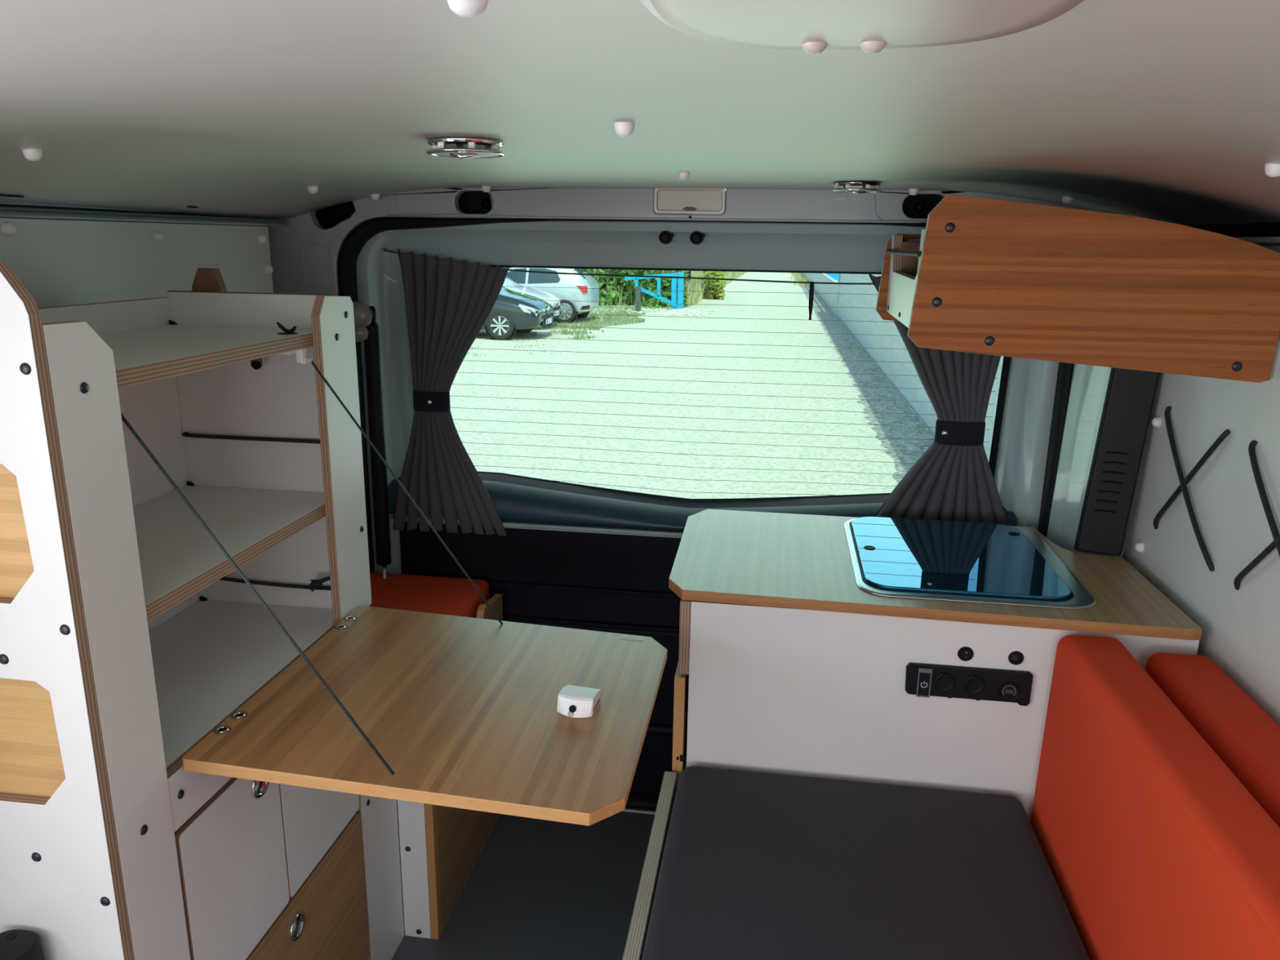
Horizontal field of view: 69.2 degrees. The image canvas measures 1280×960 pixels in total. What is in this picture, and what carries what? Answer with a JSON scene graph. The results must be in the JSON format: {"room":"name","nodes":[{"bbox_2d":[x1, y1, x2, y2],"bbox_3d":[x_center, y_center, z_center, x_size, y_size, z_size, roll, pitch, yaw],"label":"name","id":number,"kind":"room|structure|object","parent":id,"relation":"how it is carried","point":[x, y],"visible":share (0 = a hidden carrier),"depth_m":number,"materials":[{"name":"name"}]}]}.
{"room":"vehicle interior","nodes":[
{"label":"vehicle interior","id":0,"kind":"room"},
{"bbox_2d":[0,217,273,307],"bbox_3d":[-0.952,0.530,0.261,0.012,1.217,3.360,3,15,8],"label":"wall","id":1,"kind":"structure","parent":0,"point":[58,262],"depth_m":1.35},
{"bbox_2d":[0,221,16,235],"bbox_3d":[-0.774,-0.309,1.140,0.012,0.017,0.017,3,15,8],"label":"cap","id":2,"kind":"object","parent":1,"relation":"attached to","point":[8,228],"visible":1,"depth_m":1.14,"materials":[{"name":"white plastic"}]},
{"bbox_2d":[0,204,288,226],"bbox_3d":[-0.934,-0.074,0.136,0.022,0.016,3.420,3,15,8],"label":"trim","id":3,"kind":"structure","parent":1,"relation":"attached to","point":[6,211],"depth_m":1.35,"materials":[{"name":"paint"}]},
{"bbox_2d":[152,230,164,242],"bbox_3d":[-0.732,-0.371,1.413,0.012,0.017,0.017,3,15,8],"label":"cap","id":4,"kind":"object","parent":1,"relation":"attached to","point":[157,236],"visible":1,"depth_m":1.41,"materials":[{"name":"white plastic"}]},
{"bbox_2d":[257,233,266,243],"bbox_3d":[-0.689,-0.441,1.695,0.012,0.017,0.017,3,15,8],"label":"cap","id":5,"kind":"object","parent":1,"relation":"attached to","point":[262,238],"visible":1,"depth_m":1.69,"materials":[{"name":"white plastic"}]},
{"bbox_2d":[264,264,273,274],"bbox_3d":[-0.688,-0.391,1.721,0.012,0.017,0.017,3,15,8],"label":"cap","id":6,"kind":"object","parent":1,"relation":"attached to","point":[268,268],"visible":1,"depth_m":1.72,"materials":[{"name":"white plastic"}]},
{"bbox_2d":[391,811,654,959],"bbox_3d":[-0.171,1.161,0.396,1.677,0.050,3.540,3,15,8],"label":"floor","id":7,"kind":"structure","parent":0,"point":[537,889],"depth_m":1.75,"materials":[{"name":"grey plastic"}]},
{"bbox_2d":[0,260,404,959],"bbox_3d":[-0.616,0.303,1.215,0.338,1.190,0.640,3,15,8],"label":"shelf unit","id":8,"kind":"object","parent":7,"relation":"on","point":[124,646],"visible":0.84,"depth_m":1.06,"materials":[{"name":"white laminate"}]},
{"bbox_2d":[0,929,44,959],"bbox_3d":[-0.607,0.513,0.905,0.054,0.139,0.052,3,15,8],"label":"mount","id":9,"kind":"object","parent":8,"relation":"attached to","point":[15,944],"visible":1,"depth_m":0.89,"materials":[{"name":"plastic"}]},
{"bbox_2d":[191,267,226,291],"bbox_3d":[-0.618,-0.276,1.328,0.051,0.054,0.015,3,15,8],"label":"wooden block","id":10,"kind":"object","parent":8,"relation":"on","point":[206,279],"visible":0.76,"depth_m":1.32,"materials":[{"name":"brown wood"}]},
{"bbox_2d":[182,431,319,444],"bbox_3d":[-0.553,-0.060,1.343,0.241,0.007,0.010,3,15,10],"label":"strap","id":11,"kind":"object","parent":8,"relation":"attached to","point":[185,433],"visible":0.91,"depth_m":1.34,"materials":[{"name":"black fabric"}]},
{"bbox_2d":[250,357,262,369],"bbox_3d":[-0.535,-0.176,1.292,0.015,0.038,0.065,-5,15,-21],"label":"screw","id":12,"kind":"object","parent":8,"relation":"attached to","point":[256,364],"visible":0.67,"depth_m":1.27,"materials":[{"name":"black metal"}]},
{"bbox_2d":[120,412,395,774],"bbox_3d":[-0.378,0.116,0.920,0.252,0.386,0.003,1,14,2],"label":"cord","id":13,"kind":"object","parent":8,"relation":"hanging from","point":[135,433],"visible":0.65,"depth_m":0.92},
{"bbox_2d":[219,577,331,590],"bbox_3d":[-0.547,0.154,1.397,0.223,0.014,0.011,3,15,10],"label":"strap","id":14,"kind":"object","parent":8,"relation":"attached to","point":[226,579],"visible":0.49,"depth_m":1.40,"materials":[{"name":"black fabric"}]},
{"bbox_2d":[276,321,297,334],"bbox_3d":[-0.465,-0.200,1.221,0.026,0.015,0.026,3,15,8],"label":"anchor","id":15,"kind":"object","parent":8,"relation":"on","point":[287,331],"visible":1,"depth_m":1.22,"materials":[{"name":"black plastic"}]},
{"bbox_2d":[308,575,330,591],"bbox_3d":[-0.460,0.149,1.355,0.047,0.027,0.014,-3,15,-13],"label":"anchor","id":16,"kind":"object","parent":8,"relation":"attached to","point":[314,584],"visible":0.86,"depth_m":1.35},
{"bbox_2d":[311,360,502,624],"bbox_3d":[-0.321,0.023,1.294,0.252,0.381,0.003,1,14,0],"label":"cord","id":17,"kind":"object","parent":8,"relation":"attached to","point":[312,362],"visible":1,"depth_m":1.29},
{"bbox_2d":[182,606,667,826],"bbox_3d":[-0.222,0.265,1.149,0.472,0.032,0.430,3,15,8],"label":"folding table","id":18,"kind":"object","parent":8,"relation":"attached to","point":[463,713],"visible":1,"depth_m":1.07,"materials":[{"name":"brown wood"}]},
{"bbox_2d":[556,684,600,718],"bbox_3d":[-0.074,0.264,1.114,0.046,0.023,0.054,3,15,8],"label":"sensor box","id":19,"kind":"object","parent":18,"relation":"on","point":[573,701],"visible":1,"depth_m":1.10,"materials":[{"name":"white plastic"}]},
{"bbox_2d":[396,593,502,939],"bbox_3d":[-0.514,0.506,1.806,0.390,0.505,0.428,3,15,8],"label":"bench","id":20,"kind":"object","parent":7,"relation":"on","point":[441,846],"visible":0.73,"depth_m":1.63,"materials":[{"name":"brown wood"}]},
{"bbox_2d":[368,572,488,617],"bbox_3d":[-0.520,0.286,1.776,0.361,0.086,0.428,3,15,8],"label":"cushion","id":21,"kind":"object","parent":20,"relation":"on","point":[458,597],"visible":0.16,"depth_m":1.85,"materials":[{"name":"orange fabric"}]},
{"bbox_2d":[622,771,676,959],"bbox_3d":[0.269,0.894,0.543,0.750,0.406,1.883,3,15,8],"label":"bed frame edge","id":22,"kind":"object","parent":7,"relation":"on","point":[635,943],"visible":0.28,"depth_m":1.21,"materials":[{"name":"white laminate"}]},
{"bbox_2d":[641,765,1089,959],"bbox_3d":[0.173,0.715,0.510,0.512,0.092,1.887,3,15,8],"label":"seat cushion","id":23,"kind":"object","parent":22,"relation":"on","point":[755,865],"visible":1,"depth_m":1.17,"materials":[{"name":"grey fabric"}]},
{"bbox_2d":[1030,634,1279,959],"bbox_3d":[0.485,0.599,0.458,0.100,0.353,1.840,3,15,8],"label":"cushion","id":24,"kind":"object","parent":22,"relation":"on","point":[1153,847],"visible":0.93,"depth_m":0.99,"materials":[{"name":"orange fabric"}]},
{"bbox_2d":[1145,652,1279,827],"bbox_3d":[0.596,0.612,0.437,0.095,0.338,1.822,3,15,8],"label":"cushion","id":25,"kind":"object","parent":22,"relation":"on","point":[1242,734],"visible":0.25,"depth_m":1.08,"materials":[{"name":"orange fabric"}]},
{"bbox_2d":[671,598,1199,822],"bbox_3d":[0.440,0.467,1.613,0.725,0.664,0.446,3,15,8],"label":"base cabinet","id":26,"kind":"object","parent":7,"relation":"on","point":[811,693],"depth_m":1.37,"materials":[{"name":"white laminate"}]},
{"bbox_2d":[915,667,932,697],"bbox_3d":[0.411,0.293,1.341,0.019,0.045,0.001,3,15,8],"label":"rocker switch","id":27,"kind":"object","parent":26,"relation":"attached to","point":[923,675],"depth_m":1.34,"materials":[{"name":"black plastic"}]},
{"bbox_2d":[668,509,1202,639],"bbox_3d":[0.431,0.137,1.529,0.740,0.016,0.459,3,15,8],"label":"countertop","id":28,"kind":"structure","parent":26,"relation":"on","point":[793,561],"depth_m":1.42,"materials":[{"name":"brown wood"}]},
{"bbox_2d":[844,516,1096,608],"bbox_3d":[0.521,0.124,1.531,0.342,0.010,0.400,3,15,8],"label":"glass lid","id":29,"kind":"object","parent":28,"relation":"in","point":[982,562],"visible":1,"depth_m":1.48,"materials":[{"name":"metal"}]},
{"bbox_2d":[957,646,973,661],"bbox_3d":[0.467,0.250,1.330,0.022,0.022,0.005,3,15,8],"label":"switch","id":30,"kind":"object","parent":26,"relation":"attached to","point":[965,653],"visible":1,"depth_m":1.33,"materials":[{"name":"black plastic"}]},
{"bbox_2d":[1008,650,1023,665],"bbox_3d":[0.536,0.255,1.319,0.022,0.022,0.008,3,15,8],"label":"plug cover","id":31,"kind":"object","parent":26,"relation":"attached to","point":[1015,658],"visible":1,"depth_m":1.32,"materials":[{"name":"black plastic"}]},
{"bbox_2d":[0,0,1279,226],"bbox_3d":[-0.160,-0.078,0.028,1.557,0.066,3.445,3,15,8],"label":"ceiling","id":32,"kind":"structure","parent":0,"point":[1162,110],"depth_m":0.66,"materials":[{"name":"white paint"}]},
{"bbox_2d":[22,148,42,160],"bbox_3d":[-0.606,-0.325,0.926,0.017,0.012,0.017,3,15,8],"label":"cap","id":33,"kind":"object","parent":32,"relation":"attached to","point":[31,154],"visible":1,"depth_m":0.92,"materials":[{"name":"white plastic"}]},
{"bbox_2d":[306,186,318,193],"bbox_3d":[-0.529,-0.470,1.501,0.017,0.012,0.017,3,15,8],"label":"cap","id":34,"kind":"object","parent":32,"relation":"attached to","point":[313,189],"visible":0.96,"depth_m":1.50,"materials":[{"name":"white plastic"}]},
{"bbox_2d":[370,193,379,199],"bbox_3d":[-0.494,-0.528,1.731,0.017,0.012,0.017,3,15,8],"label":"cap","id":35,"kind":"object","parent":32,"relation":"attached to","point":[375,197],"visible":0.98,"depth_m":1.73,"materials":[{"name":"white plastic"}]},
{"bbox_2d":[426,136,505,159],"bbox_3d":[-0.171,-0.323,0.909,0.077,0.018,0.077,3,15,8],"label":"recessed light","id":36,"kind":"object","parent":32,"relation":"in","point":[460,147],"visible":1,"depth_m":0.89,"materials":[{"name":"silver metal"}]},
{"bbox_2d":[447,0,488,17],"bbox_3d":[-0.066,-0.184,0.355,0.017,0.012,0.017,3,15,8],"label":"cap","id":37,"kind":"object","parent":32,"relation":"attached to","point":[463,8],"visible":1,"depth_m":0.35,"materials":[{"name":"white plastic"}]},
{"bbox_2d":[481,186,490,192],"bbox_3d":[-0.281,-0.531,1.692,0.017,0.012,0.017,3,15,8],"label":"cap","id":38,"kind":"object","parent":32,"relation":"attached to","point":[485,188],"visible":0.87,"depth_m":1.69,"materials":[{"name":"white plastic"}]},
{"bbox_2d":[613,122,635,137],"bbox_3d":[-0.013,-0.287,0.758,0.017,0.012,0.017,3,15,8],"label":"cap","id":39,"kind":"object","parent":32,"relation":"attached to","point":[622,129],"visible":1,"depth_m":0.75,"materials":[{"name":"white plastic"}]},
{"bbox_2d":[677,172,689,180],"bbox_3d":[0.061,-0.422,1.287,0.017,0.012,0.017,3,15,8],"label":"cap","id":40,"kind":"object","parent":32,"relation":"attached to","point":[682,175],"visible":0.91,"depth_m":1.28,"materials":[{"name":"white plastic"}]},
{"bbox_2d":[831,181,881,194],"bbox_3d":[0.337,-0.454,1.444,0.077,0.018,0.077,3,15,8],"label":"recessed light","id":41,"kind":"object","parent":32,"relation":"in","point":[846,185],"visible":1,"depth_m":1.42,"materials":[{"name":"silver metal"}]},
{"bbox_2d":[640,0,1084,53],"bbox_3d":[0.073,-0.161,0.299,0.164,0.022,0.244,3,15,8],"label":"ceiling panel","id":42,"kind":"object","parent":32,"relation":"in","point":[811,26],"visible":1,"depth_m":0.32,"materials":[{"name":"plastic"}]},
{"bbox_2d":[908,188,919,195],"bbox_3d":[0.470,-0.494,1.591,0.017,0.012,0.017,3,15,8],"label":"cap","id":43,"kind":"object","parent":32,"relation":"attached to","point":[912,191],"visible":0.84,"depth_m":1.58,"materials":[{"name":"white plastic"}]},
{"bbox_2d":[1062,196,1073,204],"bbox_3d":[0.671,-0.439,1.456,0.017,0.012,0.017,3,15,8],"label":"cap","id":44,"kind":"object","parent":32,"relation":"attached to","point":[1065,200],"visible":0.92,"depth_m":1.45,"materials":[{"name":"white plastic"}]},
{"bbox_2d":[1264,163,1279,177],"bbox_3d":[0.580,-0.283,0.847,0.017,0.012,0.017,3,15,8],"label":"cap","id":45,"kind":"object","parent":32,"relation":"attached to","point":[1272,170],"visible":1,"depth_m":0.84,"materials":[{"name":"white plastic"}]},
{"bbox_2d":[252,187,1081,814],"bbox_3d":[0.103,0.119,1.880,1.750,1.435,0.085,3,15,8],"label":"door frame","id":46,"kind":"structure","parent":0,"point":[304,253],"depth_m":1.72,"materials":[{"name":"grey paint"}]},
{"bbox_2d":[653,188,725,213],"bbox_3d":[0.091,-0.509,1.688,0.129,0.046,0.018,3,15,8],"label":"lamp","id":47,"kind":"object","parent":46,"relation":"attached to","point":[666,201],"visible":0.93,"depth_m":1.68,"materials":[{"name":"white plastic"}]},
{"bbox_2d":[682,207,697,210],"bbox_3d":[0.090,-0.493,1.687,0.026,0.006,0.004,3,15,8],"label":"switch","id":48,"kind":"object","parent":47,"relation":"attached to","point":[683,208],"depth_m":1.69,"materials":[{"name":"brown plastic"}]},
{"bbox_2d":[337,217,1074,811],"bbox_3d":[0.091,0.118,1.868,1.394,1.234,0.050,3,15,8],"label":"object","id":49,"kind":"structure","parent":46,"relation":"attached to","point":[351,248],"depth_m":1.77,"materials":[{"name":"black rubber"}]},
{"bbox_2d":[355,221,1058,794],"bbox_3d":[0.100,0.104,1.924,1.362,1.242,0.136,3,15,8],"label":"door","id":50,"kind":"structure","parent":46,"relation":"in","point":[571,555],"depth_m":1.90,"materials":[{"name":"metal"}]},
{"bbox_2d":[351,301,391,578],"bbox_3d":[-0.514,-0.006,1.821,0.076,0.689,0.171,3,15,8],"label":"gas strut","id":51,"kind":"object","parent":50,"relation":"attached to","point":[372,344],"depth_m":1.84,"materials":[{"name":"black metal"}]},
{"bbox_2d":[382,248,875,284],"bbox_3d":[0.105,-0.402,1.754,1.239,0.052,0.013,3,15,8],"label":"wire","id":52,"kind":"object","parent":50,"relation":"attached to","point":[384,249],"visible":0.65,"depth_m":1.76,"materials":[{"name":"black metal"}]},
{"bbox_2d":[392,248,509,536],"bbox_3d":[-0.393,-0.168,1.876,0.272,0.578,0.038,3,15,10],"label":"curtain","id":53,"kind":"object","parent":52,"relation":"hanging from","point":[449,302],"visible":1,"depth_m":1.87,"materials":[{"name":"fabric"}]},
{"bbox_2d":[808,281,813,319],"bbox_3d":[0.320,-0.335,1.733,0.008,0.071,0.003,3,15,8],"label":"strap","id":54,"kind":"object","parent":52,"relation":"hanging from","point":[811,284],"visible":1,"depth_m":1.73,"materials":[{"name":"black fabric"}]},
{"bbox_2d":[868,273,1008,525],"bbox_3d":[0.573,-0.110,1.745,0.322,0.564,0.036,3,15,8],"label":"curtain","id":55,"kind":"object","parent":52,"relation":"hanging from","point":[953,480],"visible":0.56,"depth_m":1.75,"materials":[{"name":"fabric"}]},
{"bbox_2d":[450,286,999,495],"bbox_3d":[0.113,-0.165,1.886,1.204,0.523,0.064,3,15,8],"label":"window","id":56,"kind":"structure","parent":50,"relation":"attached to","point":[517,286],"depth_m":1.88,"materials":[{"name":"clear glass"}]},
{"bbox_2d":[1122,236,1279,725],"bbox_3d":[0.600,0.609,0.042,0.012,1.217,3.360,3,15,8],"label":"wall","id":57,"kind":"structure","parent":0,"point":[1241,628],"depth_m":1.27,"materials":[{"name":"white paint"}]},
{"bbox_2d":[875,194,1279,382],"bbox_3d":[0.596,-0.288,1.350,0.446,0.222,0.409,3,15,8],"label":"upper cabinet","id":58,"kind":"object","parent":57,"relation":"attached to","point":[990,277],"visible":1,"depth_m":1.16,"materials":[{"name":"brown wood"}]},
{"bbox_2d":[886,248,921,256],"bbox_3d":[0.395,-0.336,1.369,0.023,0.008,0.364,3,15,8],"label":"strap","id":59,"kind":"object","parent":58,"relation":"attached to","point":[889,251],"visible":0.93,"depth_m":1.32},
{"bbox_2d":[1046,363,1128,558],"bbox_3d":[0.786,0.198,1.684,0.113,1.200,0.133,3,15,8],"label":"trim","id":60,"kind":"structure","parent":57,"relation":"attached to","point":[1089,384],"depth_m":1.63,"materials":[{"name":"paint"}]},
{"bbox_2d":[1074,367,1159,555],"bbox_3d":[0.790,-0.100,1.516,0.093,0.460,0.039,3,15,8],"label":"air vent","id":61,"kind":"object","parent":57,"relation":"in","point":[1130,395],"visible":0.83,"depth_m":1.52,"materials":[{"name":"black plastic"}]},
{"bbox_2d":[1134,542,1143,552],"bbox_3d":[0.826,0.111,1.535,0.012,0.017,0.017,3,15,8],"label":"cap","id":62,"kind":"object","parent":57,"relation":"attached to","point":[1139,547],"visible":1,"depth_m":1.53,"materials":[{"name":"white plastic"}]},
{"bbox_2d":[1151,417,1161,427],"bbox_3d":[0.830,-0.093,1.492,0.012,0.017,0.017,3,15,8],"label":"cap","id":63,"kind":"object","parent":57,"relation":"attached to","point":[1156,422],"visible":1,"depth_m":1.49,"materials":[{"name":"white plastic"}]},
{"bbox_2d":[1164,405,1214,571],"bbox_3d":[0.807,0.006,1.369,0.016,0.195,0.229,3,15,8],"label":"strap","id":64,"kind":"object","parent":57,"relation":"attached to","point":[1167,419],"depth_m":1.36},
{"bbox_2d":[1153,428,1230,528],"bbox_3d":[0.808,0.004,1.370,0.016,0.197,0.186,3,15,8],"label":"strap","id":65,"kind":"object","parent":57,"relation":"attached to","point":[1227,432],"depth_m":1.34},
{"bbox_2d":[1189,222,1279,236],"bbox_3d":[0.638,-0.023,-0.094,0.038,0.090,3.420,3,15,8],"label":"trim","id":66,"kind":"structure","parent":57,"relation":"attached to","point":[1260,229],"depth_m":1.30,"materials":[{"name":"black rubber"}]},
{"bbox_2d":[1233,534,1279,590],"bbox_3d":[0.767,0.070,1.108,0.016,0.195,0.183,3,15,8],"label":"strap","id":67,"kind":"object","parent":57,"relation":"attached to","point":[1272,546],"depth_m":1.16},
{"bbox_2d":[1248,440,1279,556],"bbox_3d":[0.767,0.070,1.107,0.016,0.195,0.230,3,15,8],"label":"strap","id":68,"kind":"object","parent":57,"relation":"attached to","point":[1274,531],"depth_m":1.15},
{"label":"outside","id":69,"kind":"structure","parent":0,"visible":0},
{"bbox_2d":[449,271,898,498],"bbox_3d":[9.443,-13.858,61.792,90.000,0.200,152.000,3,15,8],"label":"ground","id":70,"kind":"structure","parent":69,"point":[757,294],"depth_m":10.17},
{"bbox_2d":[466,338,557,356],"bbox_3d":[-3.102,-2.259,15.553,5.587,0.045,2.800,3,15,8],"label":"grass tufts","id":71,"kind":"object","parent":70,"relation":"on","point":[513,339],"visible":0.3,"depth_m":15.67,"materials":[{"name":"green plant"}]},
{"bbox_2d":[481,285,554,340],"bbox_3d":[-3.297,-3.308,17.254,3.327,1.272,1.469,3,15,8],"label":"car","id":72,"kind":"object","parent":70,"relation":"on","point":[515,302],"visible":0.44,"depth_m":16.52,"materials":[{"name":"paint"}]},
{"bbox_2d":[542,312,553,319],"bbox_3d":[-1.696,-3.025,17.079,0.029,0.068,0.761,3,15,8],"label":"grille","id":73,"kind":"object","parent":72,"relation":"attached to","point":[544,316],"depth_m":17.05,"materials":[{"name":"plastic"}]},
{"bbox_2d":[542,318,554,327],"bbox_3d":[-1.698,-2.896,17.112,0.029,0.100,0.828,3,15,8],"label":"license plate","id":74,"kind":"object","parent":72,"relation":"attached to","point":[545,322],"depth_m":16.97,"materials":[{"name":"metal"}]},
{"bbox_2d":[502,275,560,318],"bbox_3d":[-3.317,-3.781,19.088,3.327,1.272,1.469,3,15,8],"label":"car","id":75,"kind":"object","parent":70,"relation":"on","point":[508,283],"visible":0.11,"depth_m":18.84,"materials":[{"name":"paint"}]},
{"bbox_2d":[552,306,560,311],"bbox_3d":[-1.716,-3.497,18.913,0.029,0.068,0.761,3,15,8],"label":"grille","id":76,"kind":"object","parent":75,"relation":"attached to","point":[555,308],"depth_m":18.91,"materials":[{"name":"plastic"}]},
{"bbox_2d":[506,267,600,323],"bbox_3d":[-2.630,-4.207,20.783,3.327,1.272,1.469,3,15,8],"label":"car","id":77,"kind":"object","parent":70,"relation":"on","point":[579,293],"visible":0.38,"depth_m":20.01,"materials":[{"name":"paint"}]},
{"bbox_2d":[577,285,587,293],"bbox_3d":[-1.241,-4.084,19.889,0.237,0.168,0.070,-1,15,-9],"label":"tail lamp","id":78,"kind":"object","parent":77,"relation":"attached to","point":[580,289],"depth_m":19.88,"materials":[{"name":"red plastic"}]},
{"bbox_2d":[479,304,673,339],"bbox_3d":[-2.017,-3.735,21.268,4.910,0.085,8.817,3,15,8],"label":"grass verge","id":79,"kind":"structure","parent":70,"relation":"on","point":[609,315],"depth_m":20.38,"materials":[{"name":"green plant"}]},
{"bbox_2d":[635,286,640,311],"bbox_3d":[-0.049,-4.570,23.469,0.120,0.650,0.120,3,15,8],"label":"fence post","id":80,"kind":"object","parent":70,"relation":"on","point":[637,293],"visible":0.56,"depth_m":23.41,"materials":[{"name":"grey wood"}]},
{"bbox_2d":[624,272,684,309],"bbox_3d":[0.372,-5.037,24.665,1.577,0.970,0.185,3,15,8],"label":"gate","id":81,"kind":"object","parent":70,"relation":"on","point":[673,302],"visible":0.74,"depth_m":24.56,"materials":[{"name":"blue metal"}]},
{"bbox_2d":[612,307,719,316],"bbox_3d":[0.582,-4.270,23.558,2.778,0.084,1.917,3,15,8],"label":"rubble","id":82,"kind":"object","parent":70,"relation":"on","point":[673,312],"visible":0.89,"depth_m":23.32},
{"bbox_2d":[613,271,746,306],"bbox_3d":[2.445,-11.292,49.433,6.538,0.805,49.329,3,15,9],"label":"grass bank","id":83,"kind":"object","parent":70,"relation":"on","point":[695,297],"visible":0.14,"depth_m":28.06,"materials":[{"name":"green plant"}]},
{"bbox_2d":[701,271,726,299],"bbox_3d":[2.369,-6.740,29.372,0.876,2.149,1.761,3,15,8],"label":"bush","id":84,"kind":"object","parent":70,"relation":"on","point":[715,287],"visible":0.37,"depth_m":29.15,"materials":[{"name":"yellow plant"}]},
{"bbox_2d":[788,272,809,286],"bbox_3d":[9.378,-12.464,55.379,1.127,0.305,35.024,3,15,8],"label":"dry grass edge","id":85,"kind":"object","parent":70,"relation":"on","point":[798,277],"visible":0.48,"depth_m":44.52,"materials":[{"name":"green plant"}]},
{"bbox_2d":[800,275,934,483],"bbox_3d":[5.670,-5.900,30.218,0.612,0.018,57.484,3,15,8],"label":"verge","id":86,"kind":"structure","parent":70,"relation":"on","point":[858,353],"depth_m":10.63,"materials":[{"name":"grey gravel"}]},
{"bbox_2d":[802,272,1003,461],"bbox_3d":[5.797,-6.375,28.002,0.260,2.050,53.502,3,15,8],"label":"wall","id":87,"kind":"structure","parent":70,"relation":"on","point":[845,295],"depth_m":13.59,"materials":[{"name":"paint"}]},
{"bbox_2d":[826,273,840,282],"bbox_3d":[6.896,-8.629,35.355,0.141,1.220,25.981,3,15,8],"label":"railing","id":88,"kind":"object","parent":87,"relation":"on","point":[835,276],"visible":0.15,"depth_m":25.68,"materials":[{"name":"metal"}]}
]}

